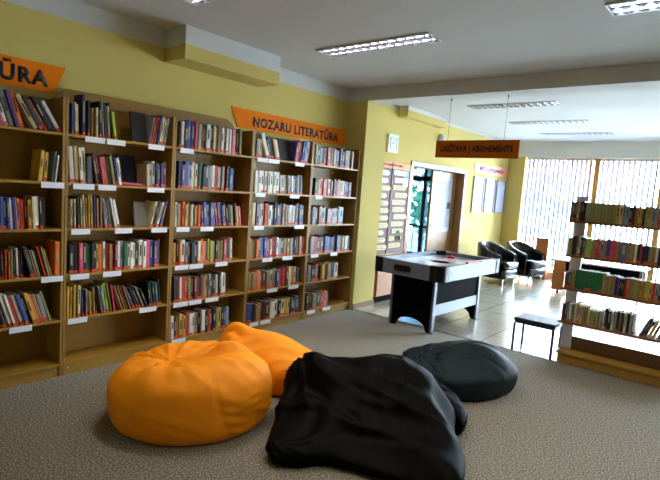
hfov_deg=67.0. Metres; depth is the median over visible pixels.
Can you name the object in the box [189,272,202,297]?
book
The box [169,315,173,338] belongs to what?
book
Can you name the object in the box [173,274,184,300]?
book
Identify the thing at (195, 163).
book
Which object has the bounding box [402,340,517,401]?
bean bag
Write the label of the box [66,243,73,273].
book
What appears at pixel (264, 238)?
book
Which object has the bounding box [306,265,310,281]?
book
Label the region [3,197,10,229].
book
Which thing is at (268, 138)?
book
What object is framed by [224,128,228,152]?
book
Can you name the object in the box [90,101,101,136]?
book
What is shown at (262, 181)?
book
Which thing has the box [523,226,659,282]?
ground
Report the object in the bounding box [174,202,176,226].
book
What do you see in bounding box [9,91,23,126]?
book
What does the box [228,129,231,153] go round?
book
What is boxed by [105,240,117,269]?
book
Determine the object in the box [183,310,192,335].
book
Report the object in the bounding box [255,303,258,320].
book
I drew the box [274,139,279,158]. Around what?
book
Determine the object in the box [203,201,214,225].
book
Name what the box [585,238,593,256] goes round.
book
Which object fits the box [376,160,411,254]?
information board
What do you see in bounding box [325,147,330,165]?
book
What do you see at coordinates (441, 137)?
wall lamp
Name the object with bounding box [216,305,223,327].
book
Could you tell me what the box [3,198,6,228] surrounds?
book
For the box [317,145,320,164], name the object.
book
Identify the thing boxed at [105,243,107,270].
book
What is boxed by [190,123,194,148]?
book
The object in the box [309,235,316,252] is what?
book
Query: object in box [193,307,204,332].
book
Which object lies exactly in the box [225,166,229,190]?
book
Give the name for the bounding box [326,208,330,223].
book
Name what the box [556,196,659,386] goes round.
rack
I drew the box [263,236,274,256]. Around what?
book
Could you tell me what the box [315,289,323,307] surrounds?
book
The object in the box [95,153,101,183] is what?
book
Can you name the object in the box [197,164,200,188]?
book
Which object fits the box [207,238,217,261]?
book
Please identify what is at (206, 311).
book
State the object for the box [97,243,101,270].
book
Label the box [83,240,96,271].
book
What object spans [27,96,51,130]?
book
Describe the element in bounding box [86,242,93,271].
book
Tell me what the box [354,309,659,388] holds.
trim
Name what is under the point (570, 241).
book
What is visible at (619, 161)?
vertical blind
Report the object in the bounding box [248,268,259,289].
book
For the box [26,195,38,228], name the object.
book
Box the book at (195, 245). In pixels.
[186,240,196,262]
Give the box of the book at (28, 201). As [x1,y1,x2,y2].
[26,199,31,228]
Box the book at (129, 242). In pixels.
[122,240,132,268]
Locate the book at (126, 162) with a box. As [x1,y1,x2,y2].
[115,154,134,184]
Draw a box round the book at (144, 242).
[142,241,146,267]
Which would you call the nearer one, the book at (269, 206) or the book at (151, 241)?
the book at (151, 241)
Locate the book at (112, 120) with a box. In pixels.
[110,112,116,138]
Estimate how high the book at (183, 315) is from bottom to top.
0.206 m
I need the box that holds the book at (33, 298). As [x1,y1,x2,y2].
[25,290,42,321]
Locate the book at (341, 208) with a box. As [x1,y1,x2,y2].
[339,207,342,223]
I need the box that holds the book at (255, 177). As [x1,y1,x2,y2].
[253,170,257,191]
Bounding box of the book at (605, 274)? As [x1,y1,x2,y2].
[601,272,609,292]
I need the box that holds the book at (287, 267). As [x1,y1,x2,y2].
[277,265,288,285]
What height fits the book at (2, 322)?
0.219 m
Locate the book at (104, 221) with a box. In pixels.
[102,198,106,227]
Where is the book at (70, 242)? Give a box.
[67,241,77,272]
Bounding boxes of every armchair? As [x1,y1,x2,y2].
[477,241,517,285]
[506,241,545,282]
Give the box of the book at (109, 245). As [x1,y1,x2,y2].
[108,243,111,270]
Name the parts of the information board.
arrow plate, arrow plate, arrow plate, arrow plate, arrow plate, arrow plate, arrow plate, arrow plate, arrow plate, arrow plate, arrow plate, arrow plate, arrow plate, arrow plate, arrow plate, arrow plate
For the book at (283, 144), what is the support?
on the bookcase at (284, 167)
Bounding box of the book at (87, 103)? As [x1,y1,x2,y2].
[85,100,89,135]
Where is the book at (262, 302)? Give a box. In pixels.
[251,298,264,319]
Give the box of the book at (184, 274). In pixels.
[184,274,192,298]
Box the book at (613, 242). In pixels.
[609,240,619,259]
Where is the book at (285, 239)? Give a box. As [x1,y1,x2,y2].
[280,237,286,255]
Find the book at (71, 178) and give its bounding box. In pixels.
[68,146,74,181]
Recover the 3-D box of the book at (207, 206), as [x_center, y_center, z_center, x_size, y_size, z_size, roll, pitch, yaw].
[-1.211,-0.242,4.787,0.140,0.204,0.050,9,8,39]
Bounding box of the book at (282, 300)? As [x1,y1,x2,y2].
[276,297,284,315]
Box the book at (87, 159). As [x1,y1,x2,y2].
[85,157,89,182]
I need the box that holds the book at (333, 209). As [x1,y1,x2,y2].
[330,208,335,223]
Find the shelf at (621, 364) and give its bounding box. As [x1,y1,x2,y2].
[556,347,659,377]
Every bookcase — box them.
[0,93,65,389]
[53,89,174,375]
[161,107,253,342]
[244,131,313,328]
[302,142,360,319]
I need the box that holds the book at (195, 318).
[188,309,196,333]
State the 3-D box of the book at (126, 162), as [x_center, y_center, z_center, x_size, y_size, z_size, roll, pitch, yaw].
[-1.745,-0.596,4.254,0.057,0.251,0.158,9,8,39]
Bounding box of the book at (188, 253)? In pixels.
[185,241,190,263]
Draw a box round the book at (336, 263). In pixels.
[330,261,337,277]
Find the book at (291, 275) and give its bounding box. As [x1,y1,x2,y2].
[283,264,292,284]
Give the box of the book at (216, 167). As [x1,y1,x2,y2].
[214,165,217,189]
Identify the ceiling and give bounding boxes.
[76,0,659,141]
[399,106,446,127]
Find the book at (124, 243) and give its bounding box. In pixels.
[123,241,126,269]
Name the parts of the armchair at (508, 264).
seat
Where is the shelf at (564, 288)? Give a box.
[561,286,659,305]
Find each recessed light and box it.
[182,0,217,6]
[316,32,441,56]
[467,101,560,108]
[509,120,591,124]
[540,132,613,134]
[605,0,659,16]
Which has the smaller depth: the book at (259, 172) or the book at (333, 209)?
the book at (259, 172)
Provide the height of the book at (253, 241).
0.193 m
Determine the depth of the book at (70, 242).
3.84 m
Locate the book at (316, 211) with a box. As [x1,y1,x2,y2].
[315,208,317,223]
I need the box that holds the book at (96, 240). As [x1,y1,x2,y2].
[93,239,104,270]
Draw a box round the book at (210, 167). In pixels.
[208,166,211,189]
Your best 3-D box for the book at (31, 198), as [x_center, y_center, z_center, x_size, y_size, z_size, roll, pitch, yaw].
[-2.170,-0.201,3.606,0.149,0.230,0.033,9,8,39]
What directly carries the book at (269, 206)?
on the bookcase at (284, 167)
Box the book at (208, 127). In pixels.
[205,124,210,150]
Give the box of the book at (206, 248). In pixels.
[203,240,207,261]
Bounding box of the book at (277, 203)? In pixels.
[277,203,281,224]
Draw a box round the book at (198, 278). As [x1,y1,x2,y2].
[197,276,199,298]
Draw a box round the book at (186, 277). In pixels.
[180,274,187,299]
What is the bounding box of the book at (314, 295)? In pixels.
[309,291,316,308]
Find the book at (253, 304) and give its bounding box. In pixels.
[247,301,255,321]
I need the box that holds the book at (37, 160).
[29,150,44,180]
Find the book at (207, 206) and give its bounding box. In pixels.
[206,204,209,225]
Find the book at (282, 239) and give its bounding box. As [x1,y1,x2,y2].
[279,237,283,255]
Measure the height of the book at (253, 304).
0.195 m
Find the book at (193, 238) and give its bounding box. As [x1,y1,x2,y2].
[191,237,202,262]
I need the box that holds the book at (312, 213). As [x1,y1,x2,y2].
[310,207,315,223]
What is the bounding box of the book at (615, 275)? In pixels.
[610,274,619,294]
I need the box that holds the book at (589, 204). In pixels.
[586,203,591,221]
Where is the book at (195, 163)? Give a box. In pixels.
[195,163,202,188]
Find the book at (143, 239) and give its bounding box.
[137,238,149,266]
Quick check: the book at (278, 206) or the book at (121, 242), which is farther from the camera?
the book at (278, 206)
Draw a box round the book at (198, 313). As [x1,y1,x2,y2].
[187,309,199,332]
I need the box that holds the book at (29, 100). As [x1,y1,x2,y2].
[28,99,47,130]
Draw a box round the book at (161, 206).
[155,202,163,226]
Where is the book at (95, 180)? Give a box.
[85,153,98,183]
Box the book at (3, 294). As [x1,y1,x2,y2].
[0,292,15,325]
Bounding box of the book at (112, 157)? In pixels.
[112,157,122,184]
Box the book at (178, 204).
[177,203,179,226]
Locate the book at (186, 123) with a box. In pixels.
[184,122,188,147]
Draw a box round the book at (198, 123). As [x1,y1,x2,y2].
[198,123,202,149]
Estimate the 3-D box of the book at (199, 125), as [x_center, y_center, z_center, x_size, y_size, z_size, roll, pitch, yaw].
[-1.244,-0.950,4.597,0.147,0.233,0.032,9,8,39]
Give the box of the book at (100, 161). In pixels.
[98,157,105,183]
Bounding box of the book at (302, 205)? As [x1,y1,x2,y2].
[301,205,303,224]
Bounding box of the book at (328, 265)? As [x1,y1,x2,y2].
[323,261,330,279]
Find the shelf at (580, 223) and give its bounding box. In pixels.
[569,220,659,229]
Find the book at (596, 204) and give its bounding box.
[593,203,598,221]
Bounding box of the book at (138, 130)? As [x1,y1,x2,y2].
[129,111,146,142]
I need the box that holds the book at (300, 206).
[298,204,301,224]
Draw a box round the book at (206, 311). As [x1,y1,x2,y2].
[202,308,207,331]
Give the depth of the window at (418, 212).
12.52 m
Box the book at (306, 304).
[304,292,309,309]
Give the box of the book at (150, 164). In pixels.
[140,163,151,186]
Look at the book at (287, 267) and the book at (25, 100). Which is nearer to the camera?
the book at (25, 100)
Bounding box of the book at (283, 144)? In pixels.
[275,138,290,160]
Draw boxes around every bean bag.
[106,340,272,445]
[219,322,311,396]
[265,351,467,479]
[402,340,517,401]
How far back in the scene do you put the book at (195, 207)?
4.63 m
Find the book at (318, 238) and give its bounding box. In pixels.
[316,237,320,252]
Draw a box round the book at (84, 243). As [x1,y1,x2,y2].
[77,240,86,272]
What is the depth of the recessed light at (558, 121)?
7.98 m
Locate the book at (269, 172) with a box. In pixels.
[267,171,270,192]
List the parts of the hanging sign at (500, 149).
panel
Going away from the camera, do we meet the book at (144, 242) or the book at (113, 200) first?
the book at (113, 200)
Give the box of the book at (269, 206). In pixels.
[267,205,271,224]
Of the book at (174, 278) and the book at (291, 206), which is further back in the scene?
the book at (291, 206)
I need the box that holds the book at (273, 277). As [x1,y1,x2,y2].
[265,266,275,286]
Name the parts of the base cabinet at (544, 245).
door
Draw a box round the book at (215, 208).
[205,201,217,225]
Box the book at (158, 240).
[148,237,159,265]
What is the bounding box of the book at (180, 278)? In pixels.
[173,275,181,300]
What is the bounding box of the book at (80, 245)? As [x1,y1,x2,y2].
[69,240,82,272]
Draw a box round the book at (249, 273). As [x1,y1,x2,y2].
[247,272,251,290]
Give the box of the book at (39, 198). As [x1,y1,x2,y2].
[38,197,42,228]
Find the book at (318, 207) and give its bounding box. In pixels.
[311,205,321,223]
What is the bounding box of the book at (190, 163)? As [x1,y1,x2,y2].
[189,162,194,188]
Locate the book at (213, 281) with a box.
[207,272,215,295]
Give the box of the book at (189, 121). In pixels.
[179,120,190,147]
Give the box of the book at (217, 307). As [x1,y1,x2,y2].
[207,304,220,328]
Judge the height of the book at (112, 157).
0.222 m
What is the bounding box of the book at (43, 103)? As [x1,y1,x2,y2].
[40,100,60,131]
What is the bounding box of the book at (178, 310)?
[176,309,188,335]
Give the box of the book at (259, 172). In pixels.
[258,170,261,191]
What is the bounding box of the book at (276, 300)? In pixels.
[265,297,277,316]
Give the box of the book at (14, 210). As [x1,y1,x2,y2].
[5,195,17,228]
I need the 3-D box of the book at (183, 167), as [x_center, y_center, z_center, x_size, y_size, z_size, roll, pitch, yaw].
[-1.373,-0.578,4.521,0.159,0.212,0.041,9,8,39]
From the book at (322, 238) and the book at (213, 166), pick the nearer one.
the book at (213, 166)
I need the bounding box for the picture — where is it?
[394,231,399,240]
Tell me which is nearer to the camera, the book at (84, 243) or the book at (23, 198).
the book at (23, 198)
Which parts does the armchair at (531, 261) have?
seat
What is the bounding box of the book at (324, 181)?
[322,179,326,195]
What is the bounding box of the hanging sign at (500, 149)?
[435,95,519,158]
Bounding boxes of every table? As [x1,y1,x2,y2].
[375,250,499,333]
[550,256,649,306]
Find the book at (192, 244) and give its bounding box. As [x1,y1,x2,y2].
[185,240,194,263]
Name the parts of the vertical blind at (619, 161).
head rail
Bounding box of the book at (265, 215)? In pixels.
[263,203,267,224]
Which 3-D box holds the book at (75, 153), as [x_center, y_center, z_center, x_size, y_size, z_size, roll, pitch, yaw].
[-1.972,-0.578,3.810,0.160,0.274,0.047,9,8,39]
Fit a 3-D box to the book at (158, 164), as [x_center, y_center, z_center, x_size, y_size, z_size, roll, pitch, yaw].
[-1.537,-0.563,4.352,0.170,0.194,0.034,9,8,39]
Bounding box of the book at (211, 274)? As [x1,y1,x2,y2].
[210,274,212,296]
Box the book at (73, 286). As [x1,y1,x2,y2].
[66,282,75,316]
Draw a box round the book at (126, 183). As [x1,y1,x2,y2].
[123,182,144,185]
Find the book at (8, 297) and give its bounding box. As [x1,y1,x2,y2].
[2,292,19,324]
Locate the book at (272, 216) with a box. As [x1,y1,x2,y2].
[268,204,273,224]
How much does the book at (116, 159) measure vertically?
0.215 m
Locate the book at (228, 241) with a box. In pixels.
[226,239,229,260]
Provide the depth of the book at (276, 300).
5.61 m
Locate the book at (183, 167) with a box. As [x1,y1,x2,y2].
[181,164,185,187]
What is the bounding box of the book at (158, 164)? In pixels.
[158,164,159,186]
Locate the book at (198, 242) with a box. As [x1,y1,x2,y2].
[189,239,200,262]
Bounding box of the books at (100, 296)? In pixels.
[0,102,659,339]
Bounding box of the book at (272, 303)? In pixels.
[263,298,274,317]
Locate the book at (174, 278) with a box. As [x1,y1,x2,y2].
[171,275,176,302]
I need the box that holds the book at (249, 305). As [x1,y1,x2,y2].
[246,302,251,322]
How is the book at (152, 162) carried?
on the bookcase at (99, 339)
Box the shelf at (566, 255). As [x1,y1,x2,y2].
[565,254,659,268]
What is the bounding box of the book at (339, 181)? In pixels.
[336,180,340,196]
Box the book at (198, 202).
[195,201,206,225]
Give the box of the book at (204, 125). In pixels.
[202,124,205,149]
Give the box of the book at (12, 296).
[4,290,23,324]
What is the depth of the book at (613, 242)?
4.70 m
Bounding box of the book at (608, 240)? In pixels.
[605,239,614,258]
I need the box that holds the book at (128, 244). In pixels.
[127,243,129,268]
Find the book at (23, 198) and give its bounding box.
[16,197,27,228]
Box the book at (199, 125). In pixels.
[197,124,201,149]
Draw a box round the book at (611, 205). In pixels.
[608,204,613,222]
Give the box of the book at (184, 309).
[184,309,194,333]
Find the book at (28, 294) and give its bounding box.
[24,291,39,322]
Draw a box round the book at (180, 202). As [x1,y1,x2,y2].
[174,201,184,226]
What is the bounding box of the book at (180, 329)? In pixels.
[170,310,182,336]
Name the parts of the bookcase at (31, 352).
panel, shelf, shelf, shelf, shelf, shelf, shelf, panel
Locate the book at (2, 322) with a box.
[0,311,5,327]
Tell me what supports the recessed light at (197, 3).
in the ceiling at (480, 38)
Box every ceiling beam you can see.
[164,24,280,86]
[349,62,659,104]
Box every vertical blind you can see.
[593,159,659,279]
[654,242,659,282]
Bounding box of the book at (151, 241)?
[144,238,152,266]
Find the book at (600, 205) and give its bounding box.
[597,203,602,221]
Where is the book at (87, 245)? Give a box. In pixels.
[86,244,90,271]
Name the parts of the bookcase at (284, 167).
panel, panel, shelf, shelf, shelf, shelf, shelf, shelf, panel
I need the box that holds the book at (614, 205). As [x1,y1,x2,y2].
[611,204,616,223]
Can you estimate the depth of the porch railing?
10.91 m
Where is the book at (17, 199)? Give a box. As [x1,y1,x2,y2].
[16,198,19,228]
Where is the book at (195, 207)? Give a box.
[194,205,197,225]
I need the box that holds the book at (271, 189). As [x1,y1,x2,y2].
[270,172,272,192]
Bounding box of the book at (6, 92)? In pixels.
[3,89,18,126]
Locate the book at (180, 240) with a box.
[173,238,184,263]
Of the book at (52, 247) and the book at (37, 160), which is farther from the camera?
the book at (52, 247)
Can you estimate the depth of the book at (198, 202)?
4.71 m
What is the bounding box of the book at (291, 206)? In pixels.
[286,204,292,224]
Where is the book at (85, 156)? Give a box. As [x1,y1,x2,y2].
[85,156,91,183]
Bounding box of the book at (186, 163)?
[182,161,188,188]
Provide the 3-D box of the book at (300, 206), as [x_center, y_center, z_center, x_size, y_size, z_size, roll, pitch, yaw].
[-0.391,-0.297,5.751,0.136,0.229,0.039,9,8,39]
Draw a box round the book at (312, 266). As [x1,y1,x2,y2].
[307,264,314,281]
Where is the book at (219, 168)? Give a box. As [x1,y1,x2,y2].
[217,167,220,189]
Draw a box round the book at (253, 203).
[251,202,255,224]
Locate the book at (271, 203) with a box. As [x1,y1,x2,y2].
[264,201,276,224]
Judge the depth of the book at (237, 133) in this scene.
4.91 m
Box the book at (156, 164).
[155,163,158,186]
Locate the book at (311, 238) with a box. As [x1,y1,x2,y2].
[308,236,313,253]
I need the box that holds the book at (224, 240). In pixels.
[213,237,226,260]
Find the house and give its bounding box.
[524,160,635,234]
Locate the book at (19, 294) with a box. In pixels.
[13,290,31,322]
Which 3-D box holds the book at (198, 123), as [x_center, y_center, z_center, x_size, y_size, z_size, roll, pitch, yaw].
[-1.240,-0.957,4.632,0.168,0.241,0.026,9,8,39]
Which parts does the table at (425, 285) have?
leg, panel, leg, rail, panel, panel, leg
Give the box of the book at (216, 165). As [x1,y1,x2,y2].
[216,165,225,190]
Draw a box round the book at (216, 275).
[206,272,217,295]
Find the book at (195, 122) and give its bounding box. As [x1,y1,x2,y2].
[191,121,197,148]
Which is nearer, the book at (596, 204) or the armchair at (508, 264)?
the book at (596, 204)
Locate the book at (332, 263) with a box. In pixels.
[322,261,334,278]
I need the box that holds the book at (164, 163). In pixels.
[155,162,165,186]
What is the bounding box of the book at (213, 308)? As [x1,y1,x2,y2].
[202,304,215,330]
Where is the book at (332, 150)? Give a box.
[330,148,333,165]
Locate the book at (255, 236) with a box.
[255,236,262,257]
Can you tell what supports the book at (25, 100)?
on the bookcase at (31, 352)
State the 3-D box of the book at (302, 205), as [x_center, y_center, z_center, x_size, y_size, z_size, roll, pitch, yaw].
[-0.387,-0.297,5.801,0.174,0.219,0.041,9,8,39]
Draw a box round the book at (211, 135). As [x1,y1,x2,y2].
[210,125,212,150]
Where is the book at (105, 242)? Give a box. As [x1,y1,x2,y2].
[105,242,113,269]
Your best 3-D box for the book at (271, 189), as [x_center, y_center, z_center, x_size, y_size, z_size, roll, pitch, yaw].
[-0.681,-0.624,5.373,0.153,0.225,0.043,9,9,39]
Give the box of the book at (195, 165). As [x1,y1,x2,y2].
[194,164,197,188]
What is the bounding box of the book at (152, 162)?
[143,161,154,186]
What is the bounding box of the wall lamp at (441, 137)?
[438,134,445,139]
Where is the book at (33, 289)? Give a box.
[31,288,50,320]
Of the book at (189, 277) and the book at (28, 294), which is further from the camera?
the book at (189, 277)
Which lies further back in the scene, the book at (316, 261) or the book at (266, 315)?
the book at (316, 261)
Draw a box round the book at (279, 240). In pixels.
[278,238,280,255]
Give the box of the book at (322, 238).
[317,236,323,252]
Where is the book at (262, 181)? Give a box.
[261,171,263,191]
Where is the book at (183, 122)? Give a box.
[181,121,184,147]
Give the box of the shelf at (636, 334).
[557,318,659,343]
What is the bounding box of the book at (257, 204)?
[254,202,259,224]
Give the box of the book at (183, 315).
[182,314,185,336]
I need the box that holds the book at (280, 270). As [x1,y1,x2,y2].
[272,267,281,285]
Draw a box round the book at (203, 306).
[203,306,211,330]
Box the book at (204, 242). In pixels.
[202,241,205,262]
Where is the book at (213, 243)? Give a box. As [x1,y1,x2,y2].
[211,240,214,261]
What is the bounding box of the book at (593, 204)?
[590,203,594,221]
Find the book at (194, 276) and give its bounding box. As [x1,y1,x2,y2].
[186,274,196,298]
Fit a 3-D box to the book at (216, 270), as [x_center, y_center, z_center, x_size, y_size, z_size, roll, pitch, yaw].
[-1.120,0.429,5.033,0.156,0.224,0.047,9,8,39]
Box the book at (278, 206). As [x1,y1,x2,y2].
[276,204,279,224]
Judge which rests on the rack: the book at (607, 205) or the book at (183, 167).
the book at (607, 205)
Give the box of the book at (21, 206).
[19,199,24,228]
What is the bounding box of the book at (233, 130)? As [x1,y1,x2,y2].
[231,129,235,153]
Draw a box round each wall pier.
[346,101,387,308]
[500,157,528,247]
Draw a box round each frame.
[470,176,484,212]
[482,178,495,212]
[494,179,506,212]
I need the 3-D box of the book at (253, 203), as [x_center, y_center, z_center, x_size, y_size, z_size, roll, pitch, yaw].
[-0.857,-0.280,5.236,0.176,0.236,0.047,9,8,39]
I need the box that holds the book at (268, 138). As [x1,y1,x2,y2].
[265,137,274,158]
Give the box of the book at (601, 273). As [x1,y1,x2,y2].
[598,272,604,292]
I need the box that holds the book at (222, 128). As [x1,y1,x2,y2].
[220,127,223,152]
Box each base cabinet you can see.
[373,270,391,302]
[532,237,553,279]
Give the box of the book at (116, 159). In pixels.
[115,158,121,184]
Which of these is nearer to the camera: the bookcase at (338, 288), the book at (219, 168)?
the book at (219, 168)
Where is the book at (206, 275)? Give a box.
[196,272,207,296]
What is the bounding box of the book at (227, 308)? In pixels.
[216,304,228,326]
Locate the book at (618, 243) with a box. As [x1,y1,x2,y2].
[614,241,622,260]
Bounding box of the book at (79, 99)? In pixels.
[74,94,84,134]
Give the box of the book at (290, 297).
[284,295,293,313]
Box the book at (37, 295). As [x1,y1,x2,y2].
[30,290,47,320]
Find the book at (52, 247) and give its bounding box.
[45,239,59,274]
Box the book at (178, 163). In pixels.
[175,161,181,187]
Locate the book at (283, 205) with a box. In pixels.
[278,203,285,224]
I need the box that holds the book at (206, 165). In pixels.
[203,164,208,189]
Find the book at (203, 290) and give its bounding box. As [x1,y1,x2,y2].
[202,276,204,297]
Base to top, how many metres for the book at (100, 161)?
0.210 m
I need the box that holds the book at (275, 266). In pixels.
[271,265,285,285]
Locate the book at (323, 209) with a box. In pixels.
[321,207,324,223]
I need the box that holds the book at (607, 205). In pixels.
[604,204,609,222]
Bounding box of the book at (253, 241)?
[251,239,254,257]
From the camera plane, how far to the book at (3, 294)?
3.51 m
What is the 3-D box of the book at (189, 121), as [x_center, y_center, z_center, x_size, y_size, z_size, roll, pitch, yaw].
[-1.318,-0.957,4.527,0.138,0.250,0.035,9,8,39]
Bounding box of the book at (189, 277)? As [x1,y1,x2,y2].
[181,274,190,299]
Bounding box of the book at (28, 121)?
[14,93,37,128]
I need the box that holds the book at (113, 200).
[112,199,119,227]
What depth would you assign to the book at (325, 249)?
6.13 m
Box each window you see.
[407,167,453,252]
[528,157,597,271]
[587,158,659,280]
[649,205,659,281]
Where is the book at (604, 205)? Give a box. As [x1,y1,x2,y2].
[600,204,605,222]
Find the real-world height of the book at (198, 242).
0.210 m
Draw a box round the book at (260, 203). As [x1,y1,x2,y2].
[260,203,263,224]
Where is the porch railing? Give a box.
[409,223,425,252]
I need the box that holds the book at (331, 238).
[329,236,333,251]
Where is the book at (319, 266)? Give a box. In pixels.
[317,265,320,280]
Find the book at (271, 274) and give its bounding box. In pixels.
[260,268,272,287]
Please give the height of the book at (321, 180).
0.200 m
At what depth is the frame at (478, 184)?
10.04 m
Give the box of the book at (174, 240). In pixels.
[173,239,178,264]
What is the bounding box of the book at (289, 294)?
[285,293,298,312]
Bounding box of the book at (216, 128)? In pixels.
[215,128,217,151]
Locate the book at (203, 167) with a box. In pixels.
[202,166,205,189]
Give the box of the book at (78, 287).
[69,282,80,316]
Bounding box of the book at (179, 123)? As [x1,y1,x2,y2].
[176,121,181,146]
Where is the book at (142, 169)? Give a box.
[136,163,148,186]
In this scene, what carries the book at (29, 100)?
on the bookcase at (31, 352)
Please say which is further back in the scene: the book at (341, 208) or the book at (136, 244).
the book at (341, 208)
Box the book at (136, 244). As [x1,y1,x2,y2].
[133,242,137,267]
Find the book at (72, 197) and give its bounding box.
[67,196,79,227]
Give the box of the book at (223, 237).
[221,236,231,260]
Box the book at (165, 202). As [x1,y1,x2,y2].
[158,200,167,226]
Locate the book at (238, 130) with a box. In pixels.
[236,129,241,154]
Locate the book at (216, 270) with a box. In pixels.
[216,270,224,294]
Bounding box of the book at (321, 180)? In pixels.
[318,178,322,195]
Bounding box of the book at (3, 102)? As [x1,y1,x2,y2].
[0,89,13,125]
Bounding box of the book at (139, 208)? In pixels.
[133,202,146,226]
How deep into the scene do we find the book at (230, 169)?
4.88 m
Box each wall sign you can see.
[0,54,65,92]
[231,106,345,145]
[474,163,506,177]
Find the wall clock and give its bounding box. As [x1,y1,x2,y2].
[386,133,398,153]
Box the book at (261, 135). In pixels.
[256,132,269,157]
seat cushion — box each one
[500,259,517,269]
[526,258,544,267]
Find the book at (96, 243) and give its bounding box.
[96,243,98,270]
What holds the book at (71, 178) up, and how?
on the bookcase at (99, 339)
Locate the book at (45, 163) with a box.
[42,152,48,180]
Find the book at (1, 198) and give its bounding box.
[0,196,3,229]
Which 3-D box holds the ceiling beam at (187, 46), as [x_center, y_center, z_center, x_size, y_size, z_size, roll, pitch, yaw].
[-0.996,-1.738,4.802,0.315,0.280,1.130,9,8,39]
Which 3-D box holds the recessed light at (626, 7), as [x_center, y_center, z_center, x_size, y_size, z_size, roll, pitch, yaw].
[2.304,-1.446,2.922,1.200,0.012,0.240,9,8,39]
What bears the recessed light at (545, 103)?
in the ceiling at (480, 38)
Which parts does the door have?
glass pane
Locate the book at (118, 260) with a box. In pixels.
[107,238,119,269]
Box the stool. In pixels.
[511,312,561,358]
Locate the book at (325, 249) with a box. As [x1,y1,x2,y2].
[315,235,328,252]
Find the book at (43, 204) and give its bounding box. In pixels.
[41,197,44,228]
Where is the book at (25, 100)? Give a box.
[21,96,43,129]
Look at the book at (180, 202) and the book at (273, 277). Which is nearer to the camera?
the book at (180, 202)
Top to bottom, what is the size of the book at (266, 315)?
0.190 m
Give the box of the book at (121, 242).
[114,239,122,269]
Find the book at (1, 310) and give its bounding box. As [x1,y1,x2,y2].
[0,304,7,326]
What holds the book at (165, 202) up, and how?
on the bookcase at (99, 339)
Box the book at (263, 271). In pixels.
[252,267,265,288]
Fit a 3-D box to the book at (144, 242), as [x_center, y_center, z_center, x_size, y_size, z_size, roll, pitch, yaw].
[-1.655,0.115,4.328,0.178,0.228,0.031,9,8,39]
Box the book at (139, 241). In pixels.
[128,238,142,267]
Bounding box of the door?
[403,160,466,252]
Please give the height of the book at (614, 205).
0.180 m
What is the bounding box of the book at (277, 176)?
[276,172,278,192]
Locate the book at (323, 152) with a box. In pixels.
[321,147,324,164]
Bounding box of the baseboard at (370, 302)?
[352,300,373,308]
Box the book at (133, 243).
[133,243,134,267]
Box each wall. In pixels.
[0,0,508,255]
[519,141,659,278]
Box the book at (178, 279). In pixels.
[176,278,179,301]
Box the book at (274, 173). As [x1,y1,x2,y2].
[272,172,276,192]
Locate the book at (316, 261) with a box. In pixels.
[316,261,326,279]
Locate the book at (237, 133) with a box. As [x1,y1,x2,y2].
[236,131,238,153]
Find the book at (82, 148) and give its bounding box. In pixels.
[77,147,85,182]
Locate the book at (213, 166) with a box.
[209,165,214,189]
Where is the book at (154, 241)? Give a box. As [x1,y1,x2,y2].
[147,238,156,266]
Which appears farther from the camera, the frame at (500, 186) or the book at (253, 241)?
the frame at (500, 186)
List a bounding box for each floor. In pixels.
[0,309,659,479]
[357,275,659,360]
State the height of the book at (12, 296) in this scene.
0.226 m
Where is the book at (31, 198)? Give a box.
[23,196,35,228]
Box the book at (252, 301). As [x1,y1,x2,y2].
[248,300,260,319]
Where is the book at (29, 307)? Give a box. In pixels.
[15,289,36,322]
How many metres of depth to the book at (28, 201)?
3.54 m
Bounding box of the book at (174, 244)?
[172,243,175,264]
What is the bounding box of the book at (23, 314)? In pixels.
[8,289,28,323]
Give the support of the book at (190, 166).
on the bookcase at (235, 270)
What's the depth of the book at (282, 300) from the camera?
5.69 m
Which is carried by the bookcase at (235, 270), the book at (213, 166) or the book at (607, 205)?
the book at (213, 166)
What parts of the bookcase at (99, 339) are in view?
panel, header panel, panel, shelf, shelf, shelf, shelf, shelf, shelf, panel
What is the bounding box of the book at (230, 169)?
[228,168,232,190]
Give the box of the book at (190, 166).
[188,165,192,188]
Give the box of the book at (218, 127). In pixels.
[216,126,220,151]
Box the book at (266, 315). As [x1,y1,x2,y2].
[260,299,269,318]
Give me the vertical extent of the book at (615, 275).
0.179 m
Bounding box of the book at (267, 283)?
[265,270,270,288]
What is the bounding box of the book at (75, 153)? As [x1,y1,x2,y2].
[72,146,78,182]
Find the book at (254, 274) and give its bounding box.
[248,270,256,290]
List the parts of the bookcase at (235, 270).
panel, header panel, shelf, panel, shelf, shelf, shelf, shelf, shelf, panel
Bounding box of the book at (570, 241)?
[567,237,572,254]
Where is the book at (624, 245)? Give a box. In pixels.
[619,242,628,260]
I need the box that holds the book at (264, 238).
[257,236,266,257]
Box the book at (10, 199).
[1,196,12,228]
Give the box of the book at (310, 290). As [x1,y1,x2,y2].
[307,289,319,308]
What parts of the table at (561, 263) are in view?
panel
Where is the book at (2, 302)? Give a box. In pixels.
[0,293,12,326]
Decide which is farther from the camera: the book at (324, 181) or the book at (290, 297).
the book at (324, 181)
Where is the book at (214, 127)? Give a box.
[212,126,215,151]
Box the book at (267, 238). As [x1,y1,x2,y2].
[267,238,268,256]
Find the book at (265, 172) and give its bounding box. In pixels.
[263,171,267,192]
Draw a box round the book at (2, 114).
[0,103,7,124]
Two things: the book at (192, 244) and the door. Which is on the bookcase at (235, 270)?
the book at (192, 244)
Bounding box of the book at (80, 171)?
[77,148,82,182]
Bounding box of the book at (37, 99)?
[36,98,55,130]
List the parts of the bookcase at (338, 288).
panel, panel, shelf, shelf, shelf, shelf, shelf, shelf, panel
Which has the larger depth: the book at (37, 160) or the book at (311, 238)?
the book at (311, 238)

